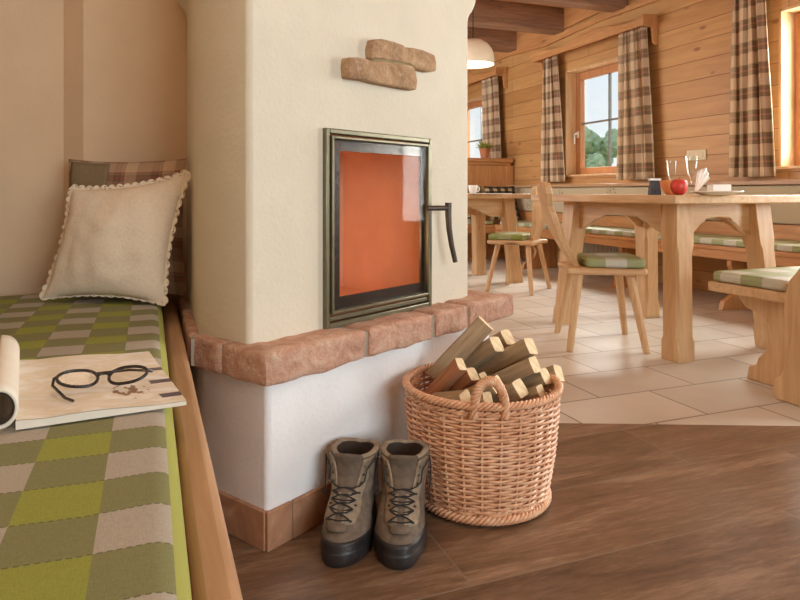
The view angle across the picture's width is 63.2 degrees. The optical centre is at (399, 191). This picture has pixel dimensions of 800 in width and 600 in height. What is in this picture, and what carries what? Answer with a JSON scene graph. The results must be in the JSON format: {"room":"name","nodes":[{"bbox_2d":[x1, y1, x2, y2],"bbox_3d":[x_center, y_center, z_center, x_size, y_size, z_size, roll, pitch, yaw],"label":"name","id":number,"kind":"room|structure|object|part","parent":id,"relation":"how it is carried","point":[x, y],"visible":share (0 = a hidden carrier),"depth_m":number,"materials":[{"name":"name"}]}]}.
{"room":"traditional dwelling","nodes":[
{"label":"traditional dwelling","id":0,"kind":"room"},
{"bbox_2d":[0,0,189,364],"bbox_3d":[-0.928,-0.585,2.134,0.800,2.750,0.250,0,0,-21],"label":"wall","id":1,"kind":"structure","parent":0,"point":[85,80],"depth_m":2.00,"materials":[{"name":"paint"}]},
{"bbox_2d":[228,423,799,599],"bbox_3d":[1.739,0.815,0.771,5.000,0.050,5.190,0,0,-21],"label":"floor","id":2,"kind":"structure","parent":0,"point":[635,511],"depth_m":1.48,"materials":[{"name":"brown wood"}]},
{"bbox_2d":[162,303,242,599],"bbox_3d":[-0.370,0.570,0.388,0.567,0.440,3.390,0,0,-21],"label":"wooden bench","id":3,"kind":"object","parent":2,"relation":"on","point":[212,569],"visible":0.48,"depth_m":0.76,"materials":[{"name":"brown wood"}]},
{"bbox_2d":[0,294,191,599],"bbox_3d":[-0.397,0.326,0.402,0.517,0.051,3.335,0,0,-21],"label":"seat cushion","id":4,"kind":"object","parent":3,"relation":"on","point":[91,509],"visible":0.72,"depth_m":0.67,"materials":[{"name":"green fabric"}]},
{"bbox_2d":[0,335,186,429],"bbox_3d":[-0.488,0.271,1.009,0.233,0.058,0.349,0,0,-30],"label":"magazine","id":5,"kind":"object","parent":4,"relation":"on","point":[28,396],"visible":0.98,"depth_m":0.94,"materials":[{"name":"paper"}]},
{"bbox_2d":[51,365,152,401],"bbox_3d":[-0.445,0.273,0.960,0.106,0.028,0.124,0,0,42],"label":"eyeglasses","id":6,"kind":"object","parent":5,"relation":"on","point":[146,370],"visible":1,"depth_m":0.95,"materials":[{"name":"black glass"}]},
{"bbox_3d":[-0.434,0.270,0.950,0.126,0.023,0.028,0,0,-17],"label":"frame","id":7,"kind":"part","parent":6,"relation":"part of","materials":[{"name":"black plastic"}]},
{"bbox_2d":[39,170,190,305],"bbox_3d":[-0.784,0.121,1.786,0.423,0.364,0.138,0,0,5],"label":"pillow","id":8,"kind":"object","parent":4,"relation":"on","point":[114,242],"visible":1,"depth_m":1.74,"materials":[{"name":"beige fabric"}]},
{"bbox_2d":[68,158,185,294],"bbox_3d":[-0.800,0.099,1.899,0.373,0.398,0.098,0,0,4],"label":"pillow","id":9,"kind":"object","parent":4,"relation":"on","point":[86,173],"visible":0.23,"depth_m":1.90,"materials":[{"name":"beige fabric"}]},
{"bbox_2d":[177,0,513,551],"bbox_3d":[-0.282,-0.585,2.028,0.877,2.750,1.054,0,0,38],"label":"stove","id":10,"kind":"object","parent":2,"relation":"on","point":[327,139],"visible":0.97,"depth_m":1.60,"materials":[{"name":"beige paint"}]},
{"bbox_3d":[-0.099,0.747,1.880,0.948,0.086,0.715,0,0,-21],"label":"tiled skirting","id":11,"kind":"part","parent":10,"relation":"part of","materials":[{"name":"ceramic"}]},
{"bbox_3d":[-0.053,0.091,1.793,0.036,0.467,0.409,0,0,39],"label":"fire door","id":12,"kind":"part","parent":10,"relation":"part of","materials":[{"name":"orange glass"}]},
{"bbox_3d":[0.129,0.123,1.948,0.105,0.182,0.025,0,0,-26],"label":"door handle","id":13,"kind":"part","parent":10,"relation":"part of","materials":[{"name":"brown metal"}]},
{"bbox_2d":[320,438,379,567],"bbox_3d":[-0.117,0.692,1.488,0.127,0.197,0.257,0,0,11],"label":"boot","id":14,"kind":"object","parent":2,"relation":"on","point":[350,516],"visible":0.99,"depth_m":1.45,"materials":[{"name":"brown leather"}]},
{"bbox_3d":[-0.129,0.692,1.428,0.044,0.040,0.068,0,0,11],"label":"vamp panel","id":15,"kind":"part","parent":14,"relation":"part of","materials":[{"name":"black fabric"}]},
{"bbox_2d":[373,439,431,569],"bbox_3d":[0.008,0.692,1.480,0.127,0.197,0.257,0,0,4],"label":"boot","id":16,"kind":"object","parent":2,"relation":"on","point":[400,531],"visible":1,"depth_m":1.44,"materials":[{"name":"brown leather"}]},
{"bbox_3d":[0.003,0.692,1.419,0.044,0.040,0.068,0,0,4],"label":"vamp panel","id":17,"kind":"part","parent":16,"relation":"part of","materials":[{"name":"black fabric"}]},
{"bbox_2d":[402,341,562,526],"bbox_3d":[0.212,0.604,1.695,0.415,0.363,0.414,0,0,24],"label":"wicker basket","id":18,"kind":"object","parent":2,"relation":"on","point":[504,485],"visible":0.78,"depth_m":1.53,"materials":[{"name":"brown wicker"}]},
{"bbox_2d":[424,358,466,394],"bbox_3d":[0.115,0.494,1.690,0.036,0.143,0.141,0,0,-42],"label":"log","id":19,"kind":"object","parent":18,"relation":"in","point":[456,368],"visible":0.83,"depth_m":1.67,"materials":[{"name":"brown wood"}]},
{"bbox_2d":[429,389,470,412],"bbox_3d":[0.120,0.508,1.577,0.108,0.072,0.050,0,0,38],"label":"log","id":20,"kind":"object","parent":18,"relation":"in","point":[461,395],"visible":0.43,"depth_m":1.55,"materials":[{"name":"brown wood"}]},
{"bbox_2d":[427,316,492,379],"bbox_3d":[0.165,0.439,1.794,0.183,0.193,0.047,0,0,7],"label":"log","id":21,"kind":"object","parent":18,"relation":"in","point":[470,339],"visible":0.8,"depth_m":1.78,"materials":[{"name":"brown wood"}]},
{"bbox_2d":[448,367,479,390],"bbox_3d":[0.148,0.516,1.710,0.132,0.123,0.042,0,0,44],"label":"log","id":22,"kind":"object","parent":18,"relation":"in","point":[470,377],"visible":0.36,"depth_m":1.68,"materials":[{"name":"brown wood"}]},
{"bbox_2d":[448,375,501,413],"bbox_3d":[0.184,0.512,1.642,0.159,0.116,0.056,0,0,37],"label":"log","id":23,"kind":"object","parent":18,"relation":"in","point":[491,389],"visible":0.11,"depth_m":1.59,"materials":[{"name":"beige wood"}]},
{"bbox_2d":[458,392,492,411],"bbox_3d":[0.175,0.517,1.589,0.107,0.074,0.043,0,0,40],"label":"log","id":24,"kind":"object","parent":18,"relation":"in","point":[486,397],"visible":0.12,"depth_m":1.56,"materials":[{"name":"beige wood"}]},
{"bbox_2d":[475,372,486,383],"bbox_3d":[0.180,0.523,1.736,0.122,0.099,0.034,0,0,40],"label":"log","id":25,"kind":"object","parent":18,"relation":"in","point":[482,374],"visible":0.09,"depth_m":1.70,"materials":[{"name":"beige wood"}]},
{"bbox_2d":[464,337,504,368],"bbox_3d":[0.215,0.459,1.808,0.151,0.127,0.055,0,0,40],"label":"log","id":26,"kind":"object","parent":18,"relation":"in","point":[491,347],"visible":0.66,"depth_m":1.78,"materials":[{"name":"brown wood"}]},
{"bbox_3d":[0.207,0.473,1.497,0.096,0.102,0.032,0,0,0],"label":"handle","id":27,"kind":"part","parent":18,"relation":"part of","materials":[{"name":"brown wicker"}]},
{"bbox_2d":[491,329,514,347],"bbox_3d":[0.283,0.436,1.869,0.090,0.085,0.052,0,0,43],"label":"log","id":28,"kind":"object","parent":18,"relation":"in","point":[506,338],"visible":0.36,"depth_m":1.84,"materials":[{"name":"beige wood"}]},
{"bbox_2d":[479,378,528,417],"bbox_3d":[0.253,0.532,1.666,0.153,0.122,0.053,0,0,40],"label":"log","id":29,"kind":"object","parent":18,"relation":"in","point":[516,389],"visible":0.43,"depth_m":1.62,"materials":[{"name":"beige wood"}]},
{"bbox_2d":[475,338,537,375],"bbox_3d":[0.288,0.467,1.802,0.190,0.146,0.056,0,0,38],"label":"log","id":30,"kind":"object","parent":18,"relation":"in","point":[525,348],"visible":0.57,"depth_m":1.77,"materials":[{"name":"brown wood"}]},
{"bbox_2d":[490,357,541,384],"bbox_3d":[0.275,0.506,1.751,0.213,0.150,0.050,0,0,37],"label":"log","id":31,"kind":"object","parent":18,"relation":"in","point":[528,367],"visible":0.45,"depth_m":1.70,"materials":[{"name":"brown wood"}]},
{"bbox_2d":[515,384,545,401],"bbox_3d":[0.309,0.532,1.681,0.132,0.084,0.041,0,0,36],"label":"log","id":32,"kind":"object","parent":18,"relation":"in","point":[537,391],"visible":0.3,"depth_m":1.64,"materials":[{"name":"brown wood"}]},
{"bbox_2d":[522,368,551,387],"bbox_3d":[0.334,0.520,1.744,0.144,0.109,0.048,0,0,38],"label":"log","id":33,"kind":"object","parent":18,"relation":"in","point":[543,377],"visible":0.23,"depth_m":1.71,"materials":[{"name":"brown wood"}]},
{"bbox_2d":[543,365,564,388],"bbox_3d":[0.395,0.510,1.773,0.104,0.090,0.053,0,0,38],"label":"log","id":34,"kind":"object","parent":18,"relation":"in","point":[556,370],"visible":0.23,"depth_m":1.75,"materials":[{"name":"beige wood"}]},
{"bbox_2d":[497,0,565,7],"bbox_3d":[0.506,-2.010,3.837,5.100,0.100,12.000,0,0,-21],"label":"ceiling","id":35,"kind":"structure","parent":0,"point":[497,0],"depth_m":6.76,"materials":[{"name":"brown wood"}]},
{"bbox_2d":[467,38,494,68],"bbox_3d":[0.640,-1.537,5.700,0.378,0.845,0.378,0,0,-21],"label":"pendant lamp","id":36,"kind":"object","parent":35,"relation":"hanging from","point":[480,54],"visible":0.7,"depth_m":5.56,"materials":[{"name":"white glass"}]},
{"bbox_2d":[467,27,516,52],"bbox_3d":[-0.352,-1.835,7.252,3.750,0.250,0.190,0,0,-21],"label":"ceiling beam","id":37,"kind":"structure","parent":35,"relation":"attached to","point":[505,41],"depth_m":7.73,"materials":[{"name":"brown wood"}]},
{"bbox_2d":[467,0,564,34],"bbox_3d":[-0.007,-1.835,6.356,3.750,0.250,0.190,0,0,-21],"label":"ceiling beam","id":38,"kind":"structure","parent":35,"relation":"attached to","point":[489,14],"depth_m":6.74,"materials":[{"name":"brown wood"}]},
{"bbox_2d":[512,0,627,12],"bbox_3d":[0.337,-1.835,5.460,3.750,0.250,0.190,0,0,-21],"label":"ceiling beam","id":39,"kind":"structure","parent":35,"relation":"attached to","point":[611,6],"depth_m":5.96,"materials":[{"name":"brown wood"}]},
{"bbox_2d":[467,257,799,425],"bbox_3d":[0.003,0.815,5.285,5.000,0.050,8.738,0,0,-21],"label":"floor","id":40,"kind":"structure","parent":0,"point":[609,378],"depth_m":3.07,"materials":[{"name":"beige tile"}]},
{"bbox_2d":[467,158,513,258],"bbox_3d":[0.595,0.193,7.675,1.660,1.195,0.180,0,0,-21],"label":"divider","id":41,"kind":"object","parent":40,"relation":"on","point":[492,172],"visible":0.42,"depth_m":7.80,"materials":[{"name":"orange wood"}]},
{"bbox_2d":[476,141,494,157],"bbox_3d":[1.024,-0.521,7.797,0.225,0.232,0.280,0,0,-2],"label":"potted plant","id":42,"kind":"object","parent":41,"relation":"on","point":[484,149],"visible":0.98,"depth_m":7.75,"materials":[{"name":"green plant"}]},
{"bbox_3d":[1.014,-0.463,7.800,0.130,0.115,0.130,0,0,-21],"label":"pot","id":43,"kind":"part","parent":42,"relation":"part of","materials":[{"name":"ceramic"}]},
{"bbox_3d":[0.581,-0.340,7.670,1.590,0.040,0.140,0,0,-21],"label":"cornice","id":44,"kind":"part","parent":41,"relation":"part of","materials":[{"name":"orange wood"}]},
{"bbox_2d":[467,194,530,282],"bbox_3d":[0.349,0.403,5.738,1.330,0.775,0.860,0,0,-21],"label":"dining table","id":45,"kind":"object","parent":40,"relation":"on","point":[502,206],"visible":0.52,"depth_m":5.67,"materials":[{"name":"brown wood"}]},
{"bbox_3d":[0.746,0.422,6.180,0.134,0.735,0.144,0,0,-21],"label":"leg","id":46,"kind":"part","parent":45,"relation":"part of","materials":[{"name":"brown wood"}]},
{"bbox_2d":[468,193,511,193],"bbox_3d":[0.741,0.013,5.350,0.300,0.004,0.200,0,0,-32],"label":"place mat","id":47,"kind":"object","parent":45,"relation":"on","point":[468,193],"visible":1,"depth_m":5.25,"materials":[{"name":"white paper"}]},
{"bbox_2d":[468,185,479,193],"bbox_3d":[0.595,-0.021,5.248,0.089,0.070,0.077,0,0,16],"label":"cup","id":48,"kind":"object","parent":47,"relation":"on","point":[472,188],"visible":1,"depth_m":5.22,"materials":[{"name":"white ceramic"}]},
{"bbox_3d":[0.972,0.422,5.704,0.164,0.735,0.154,0,0,-21],"label":"leg","id":49,"kind":"part","parent":45,"relation":"part of","materials":[{"name":"brown wood"}]},
{"bbox_2d":[485,186,550,294],"bbox_3d":[0.956,0.369,5.243,0.419,0.851,0.463,0,0,31],"label":"dining chair","id":50,"kind":"object","parent":40,"relation":"on","point":[538,222],"visible":0.77,"depth_m":5.14,"materials":[{"name":"brown wood"}]},
{"bbox_3d":[0.740,0.600,5.176,0.145,0.389,0.045,0,0,-28],"label":"leg","id":51,"kind":"part","parent":50,"relation":"part of","materials":[{"name":"brown wood"}]},
{"bbox_3d":[0.915,0.600,5.466,0.044,0.389,0.145,0,0,1],"label":"leg","id":52,"kind":"part","parent":50,"relation":"part of","materials":[{"name":"brown wood"}]},
{"bbox_2d":[488,232,529,240],"bbox_3d":[0.914,0.357,5.269,0.310,0.048,0.370,0,0,31],"label":"cushion","id":53,"kind":"object","parent":50,"relation":"on","point":[515,236],"visible":0.77,"depth_m":5.13,"materials":[{"name":"green fabric"}]},
{"bbox_3d":[0.950,0.398,5.247,0.403,0.032,0.410,0,0,31],"label":"seat","id":54,"kind":"part","parent":50,"relation":"part of","materials":[{"name":"brown wood"}]},
{"bbox_3d":[0.999,0.600,5.020,0.044,0.389,0.145,0,0,1],"label":"leg","id":55,"kind":"part","parent":50,"relation":"part of","materials":[{"name":"brown wood"}]},
{"bbox_3d":[1.093,0.165,5.160,0.100,0.441,0.348,0,0,31],"label":"carved backrest","id":56,"kind":"part","parent":50,"relation":"part of","materials":[{"name":"brown wood"}]},
{"bbox_3d":[1.173,0.600,5.309,0.145,0.389,0.045,0,0,-28],"label":"leg","id":57,"kind":"part","parent":50,"relation":"part of","materials":[{"name":"brown wood"}]},
{"bbox_2d":[537,181,649,353],"bbox_3d":[0.997,0.369,3.417,0.515,0.851,0.463,0,0,6],"label":"dining chair","id":58,"kind":"object","parent":40,"relation":"on","point":[572,267],"visible":0.91,"depth_m":3.28,"materials":[{"name":"brown wood"}]},
{"bbox_3d":[0.838,0.165,3.432,0.196,0.441,0.348,0,0,6],"label":"carved backrest","id":59,"kind":"part","parent":58,"relation":"part of","materials":[{"name":"brown wood"}]},
{"bbox_3d":[0.910,0.600,3.595,0.044,0.389,0.145,0,0,-25],"label":"leg","id":60,"kind":"part","parent":58,"relation":"part of","materials":[{"name":"brown wood"}]},
{"bbox_3d":[0.878,0.600,3.259,0.045,0.389,0.145,0,0,36],"label":"leg","id":61,"kind":"part","parent":58,"relation":"part of","materials":[{"name":"brown wood"}]},
{"bbox_3d":[1.053,0.398,3.412,0.403,0.032,0.410,0,0,6],"label":"seat","id":62,"kind":"part","parent":58,"relation":"part of","materials":[{"name":"brown wood"}]},
{"bbox_2d":[577,253,645,268],"bbox_3d":[1.094,0.357,3.408,0.310,0.048,0.370,0,0,6],"label":"cushion","id":63,"kind":"object","parent":58,"relation":"on","point":[591,260],"visible":1,"depth_m":3.26,"materials":[{"name":"green fabric"}]},
{"bbox_3d":[1.211,0.600,3.566,0.045,0.389,0.145,0,0,36],"label":"leg","id":64,"kind":"part","parent":58,"relation":"part of","materials":[{"name":"brown wood"}]},
{"bbox_3d":[1.179,0.600,3.230,0.044,0.389,0.145,0,0,-25],"label":"leg","id":65,"kind":"part","parent":58,"relation":"part of","materials":[{"name":"brown wood"}]},
{"bbox_2d":[583,243,619,252],"bbox_3d":[1.923,0.630,6.365,0.080,0.320,0.920,0,0,-21],"label":"radiator","id":66,"kind":"object","parent":40,"relation":"on","point":[587,248],"visible":0.03,"depth_m":6.28,"materials":[{"name":"grey metal"}]},
{"bbox_2d":[467,180,799,309],"bbox_3d":[1.599,0.354,5.238,1.545,0.872,5.130,0,0,-21],"label":"bench","id":67,"kind":"object","parent":40,"relation":"on","point":[784,215],"visible":0.36,"depth_m":5.04,"materials":[{"name":"orange wood"}]},
{"bbox_2d":[467,220,492,224],"bbox_3d":[0.529,0.343,7.275,0.970,0.042,0.380,0,0,-21],"label":"bench cushion","id":68,"kind":"object","parent":67,"relation":"on","point":[488,222],"visible":0.25,"depth_m":7.24,"materials":[{"name":"fabric"}]},
{"bbox_2d":[467,186,481,218],"bbox_3d":[0.806,0.125,7.444,0.350,0.390,0.150,0,0,-21],"label":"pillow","id":69,"kind":"object","parent":68,"relation":"on","point":[480,190],"visible":0.1,"depth_m":7.50,"materials":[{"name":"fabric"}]},
{"bbox_3d":[0.593,0.425,7.109,1.010,0.060,0.025,0,0,-21],"label":"seat rail","id":70,"kind":"part","parent":67,"relation":"part of","materials":[{"name":"orange wood"}]},
{"bbox_3d":[0.510,0.380,7.310,1.000,0.030,0.480,0,0,-21],"label":"seat","id":71,"kind":"part","parent":67,"relation":"part of","materials":[{"name":"orange wood"}]},
{"bbox_2d":[484,186,521,219],"bbox_3d":[1.185,0.125,7.505,0.410,0.390,0.176,0,0,-6],"label":"pillow","id":72,"kind":"object","parent":67,"relation":"on","point":[511,189],"visible":0.32,"depth_m":7.52,"materials":[{"name":"fabric"}]},
{"bbox_2d":[517,221,531,227],"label":"bench cushion","id":73,"kind":"object","parent":67,"relation":"on","point":[528,224],"depth_m":6.75,"materials":[{"name":"fabric"}]},
{"bbox_2d":[586,225,635,237],"bbox_3d":[1.788,0.343,5.432,0.843,0.042,1.477,0,0,-21],"label":"bench cushion","id":74,"kind":"object","parent":67,"relation":"on","point":[594,229],"depth_m":5.57,"materials":[{"name":"green fabric"}]},
{"bbox_3d":[2.044,0.380,5.410,0.500,0.030,5.130,0,0,-21],"label":"seat","id":75,"kind":"part","parent":67,"relation":"part of","materials":[{"name":"orange wood"}]},
{"bbox_3d":[1.915,0.425,5.113,0.025,0.060,4.670,0,0,-21],"label":"seat rail","id":76,"kind":"part","parent":67,"relation":"part of","materials":[{"name":"orange wood"}]},
{"bbox_2d":[694,232,744,247],"bbox_3d":[2.161,0.343,4.461,0.841,0.042,1.179,0,0,-21],"label":"bench cushion","id":77,"kind":"object","parent":67,"relation":"on","point":[701,238],"depth_m":4.49,"materials":[{"name":"green fabric"}]},
{"bbox_2d":[774,238,799,252],"bbox_3d":[2.349,0.343,3.971,0.843,0.042,0.803,0,0,-21],"label":"bench cushion","id":78,"kind":"object","parent":67,"relation":"on","point":[786,245],"depth_m":3.98,"materials":[{"name":"beige fabric"}]},
{"bbox_2d":[531,194,799,363],"bbox_3d":[1.423,0.403,3.612,0.870,0.775,1.180,0,0,-21],"label":"dining table","id":79,"kind":"object","parent":40,"relation":"on","point":[676,217],"visible":0.91,"depth_m":3.26,"materials":[{"name":"brown wood"}]},
{"bbox_3d":[1.024,0.422,3.905,0.149,0.735,0.159,0,0,-21],"label":"leg","id":80,"kind":"part","parent":79,"relation":"part of","materials":[{"name":"brown wood"}]},
{"bbox_3d":[1.553,0.422,4.090,0.159,0.735,0.154,0,0,-21],"label":"leg","id":81,"kind":"part","parent":79,"relation":"part of","materials":[{"name":"brown wood"}]},
{"bbox_2d":[648,178,660,194],"bbox_3d":[1.272,-0.026,3.250,0.060,0.082,0.038,0,0,-6],"label":"card stand","id":82,"kind":"object","parent":79,"relation":"on","point":[654,188],"visible":1,"depth_m":3.24,"materials":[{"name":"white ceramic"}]},
{"bbox_2d":[660,180,686,194],"bbox_3d":[1.417,-0.022,3.400,0.160,0.074,0.160,0,0,-21],"label":"fruit bowl","id":83,"kind":"object","parent":79,"relation":"on","point":[664,184],"visible":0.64,"depth_m":3.36,"materials":[{"name":"orange ceramic"}]},
{"bbox_3d":[1.321,0.422,3.095,0.156,0.735,0.164,0,0,-21],"label":"leg","id":84,"kind":"part","parent":79,"relation":"part of","materials":[{"name":"brown wood"}]},
{"bbox_2d":[670,177,687,194],"bbox_3d":[1.373,-0.030,3.200,0.084,0.090,0.084,0,0,-21],"label":"apple","id":85,"kind":"object","parent":79,"relation":"on","point":[679,186],"visible":1,"depth_m":3.17,"materials":[{"name":"red plant"}]},
{"bbox_2d":[694,168,709,190],"bbox_3d":[1.494,-0.057,3.220,0.074,0.126,0.014,0,0,0],"label":"folded napkin","id":86,"kind":"object","parent":79,"relation":"on","point":[702,177],"visible":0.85,"depth_m":3.22,"materials":[{"name":"white paper"}]},
{"bbox_2d":[689,191,743,194],"bbox_3d":[1.458,0.005,3.000,0.230,0.019,0.230,0,0,-21],"label":"dinner plate","id":87,"kind":"object","parent":79,"relation":"on","point":[697,192],"visible":0.92,"depth_m":2.93,"materials":[{"name":"white ceramic"}]},
{"bbox_2d":[707,184,730,190],"bbox_3d":[1.472,-0.014,3.000,0.084,0.042,0.060,0,0,0],"label":"box","id":88,"kind":"object","parent":87,"relation":"on","point":[712,187],"visible":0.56,"depth_m":2.97,"materials":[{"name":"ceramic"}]},
{"bbox_3d":[1.845,0.422,3.308,0.154,0.735,0.164,0,0,-21],"label":"leg","id":89,"kind":"part","parent":79,"relation":"part of","materials":[{"name":"brown wood"}]},
{"bbox_2d":[708,268,799,406],"bbox_3d":[1.920,0.370,2.716,1.083,0.840,0.569,0,0,-21],"label":"bench","id":90,"kind":"object","parent":40,"relation":"on","point":[778,367],"visible":1,"depth_m":2.59,"materials":[{"name":"brown wood"}]},
{"bbox_3d":[1.887,0.402,2.802,1.065,0.040,0.385,0,0,-21],"label":"seat","id":91,"kind":"part","parent":90,"relation":"part of","materials":[{"name":"brown wood"}]},
{"bbox_2d":[713,266,799,291],"bbox_3d":[1.877,0.359,2.808,1.030,0.045,0.345,0,0,-21],"label":"bench cushion","id":92,"kind":"object","parent":90,"relation":"on","point":[777,278],"visible":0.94,"depth_m":2.65,"materials":[{"name":"beige fabric"}]},
{"bbox_3d":[1.525,0.606,2.664,0.040,0.368,0.318,0,0,-21],"label":"carved leg","id":93,"kind":"part","parent":90,"relation":"part of","materials":[{"name":"brown wood"}]},
{"bbox_3d":[1.488,0.370,2.381,0.038,0.840,0.254,0,0,-21],"label":"post","id":94,"kind":"part","parent":90,"relation":"part of","materials":[{"name":"brown wood"}]},
{"bbox_2d":[467,0,799,294],"bbox_3d":[2.769,-0.585,4.708,0.250,2.750,12.000,0,0,-21],"label":"wall","id":95,"kind":"structure","parent":0,"point":[690,63],"depth_m":5.51,"materials":[{"name":"brown wood"}]},
{"bbox_2d":[467,96,482,157],"bbox_3d":[1.068,-0.725,9.020,0.210,1.130,1.110,0,0,-21],"label":"window","id":96,"kind":"structure","parent":95,"relation":"in","point":[476,102],"depth_m":9.22,"materials":[{"name":"brown wood"}]},
{"bbox_2d":[467,67,507,88],"bbox_3d":[0.916,-1.426,8.913,0.189,0.280,1.920,0,0,-21],"label":"curtain valance","id":97,"kind":"object","parent":95,"relation":"attached to","point":[498,71],"visible":0.48,"depth_m":8.08,"materials":[{"name":"orange wood"}]},
{"bbox_2d":[482,76,501,157],"bbox_3d":[1.164,-0.793,8.255,0.084,1.365,0.491,0,0,-21],"label":"plaid curtain","id":98,"kind":"object","parent":97,"relation":"hanging from","point":[491,132],"visible":0.71,"depth_m":8.23,"materials":[{"name":"brown fabric"}]},
{"bbox_2d":[467,0,658,72],"bbox_3d":[2.028,-1.795,6.246,0.030,0.330,8.197,0,0,-21],"label":"trim","id":99,"kind":"structure","parent":95,"relation":"attached to","point":[526,42],"depth_m":6.89,"materials":[{"name":"orange wood"}]},
{"bbox_2d":[565,56,617,176],"bbox_3d":[2.038,-0.725,6.500,0.210,1.130,1.110,0,0,-21],"label":"window","id":100,"kind":"structure","parent":95,"relation":"in","point":[575,79],"depth_m":6.94,"materials":[{"name":"brown wood"}]},
{"bbox_2d":[530,14,657,75],"bbox_3d":[1.860,-1.426,6.458,0.189,0.280,1.780,0,0,-21],"label":"curtain valance","id":101,"kind":"object","parent":95,"relation":"attached to","point":[646,20],"visible":0.94,"depth_m":6.14,"materials":[{"name":"orange wood"}]},
{"bbox_2d":[541,55,564,181],"bbox_3d":[1.646,-0.793,7.002,0.082,1.366,0.414,0,0,-21],"label":"plaid curtain","id":102,"kind":"object","parent":101,"relation":"hanging from","point":[552,154],"visible":0.97,"depth_m":6.99,"materials":[{"name":"brown fabric"}]},
{"bbox_2d":[616,26,654,179],"bbox_3d":[2.103,-0.793,5.813,0.084,1.365,0.478,0,0,-21],"label":"plaid curtain","id":103,"kind":"object","parent":101,"relation":"hanging from","point":[635,146],"visible":0.94,"depth_m":5.82,"materials":[{"name":"brown fabric"}]},
{"bbox_2d":[687,149,706,160],"bbox_3d":[2.407,-0.300,5.281,0.013,0.084,0.200,0,0,-21],"label":"wall socket","id":104,"kind":"object","parent":95,"relation":"attached to","point":[702,154],"visible":1,"depth_m":5.26,"materials":[{"name":"beige plastic"}]},
{"bbox_2d":[775,4,799,168],"bbox_3d":[2.948,-0.725,4.134,0.210,1.130,1.100,0,0,-21],"label":"window","id":105,"kind":"structure","parent":95,"relation":"in","point":[789,17],"depth_m":4.60,"materials":[{"name":"brown wood"}]},
{"bbox_3d":[3.018,-0.725,4.161,0.060,1.090,1.020,0,0,-21],"label":"frame","id":106,"kind":"part","parent":105,"relation":"part of","materials":[{"name":"brown wood"}]},
{"bbox_3d":[2.770,-1.426,4.092,0.189,0.280,1.750,0,0,-21],"label":"curtain valance","id":107,"kind":"object","parent":95,"relation":"attached to","visible":0},
{"bbox_2d":[729,0,774,176],"bbox_3d":[2.536,-0.792,4.688,0.082,1.365,0.374,0,0,-21],"label":"plaid curtain","id":108,"kind":"object","parent":107,"relation":"hanging from","point":[751,135],"visible":1,"depth_m":4.68,"materials":[{"name":"brown fabric"}]},
{"bbox_3d":[16.233,1.140,19.636,35.600,0.100,55.000,0,0,-21],"label":"lawn","id":109,"kind":"structure","parent":0,"visible":0},
{"bbox_2d":[585,125,617,167],"bbox_3d":[6.410,-0.539,21.367,3.054,3.271,2.129,0,0,-41],"label":"tree","id":110,"kind":"object","parent":109,"relation":"on","point":[596,148],"visible":0.3,"depth_m":20.90,"materials":[{"name":"green plant"}]}
]}

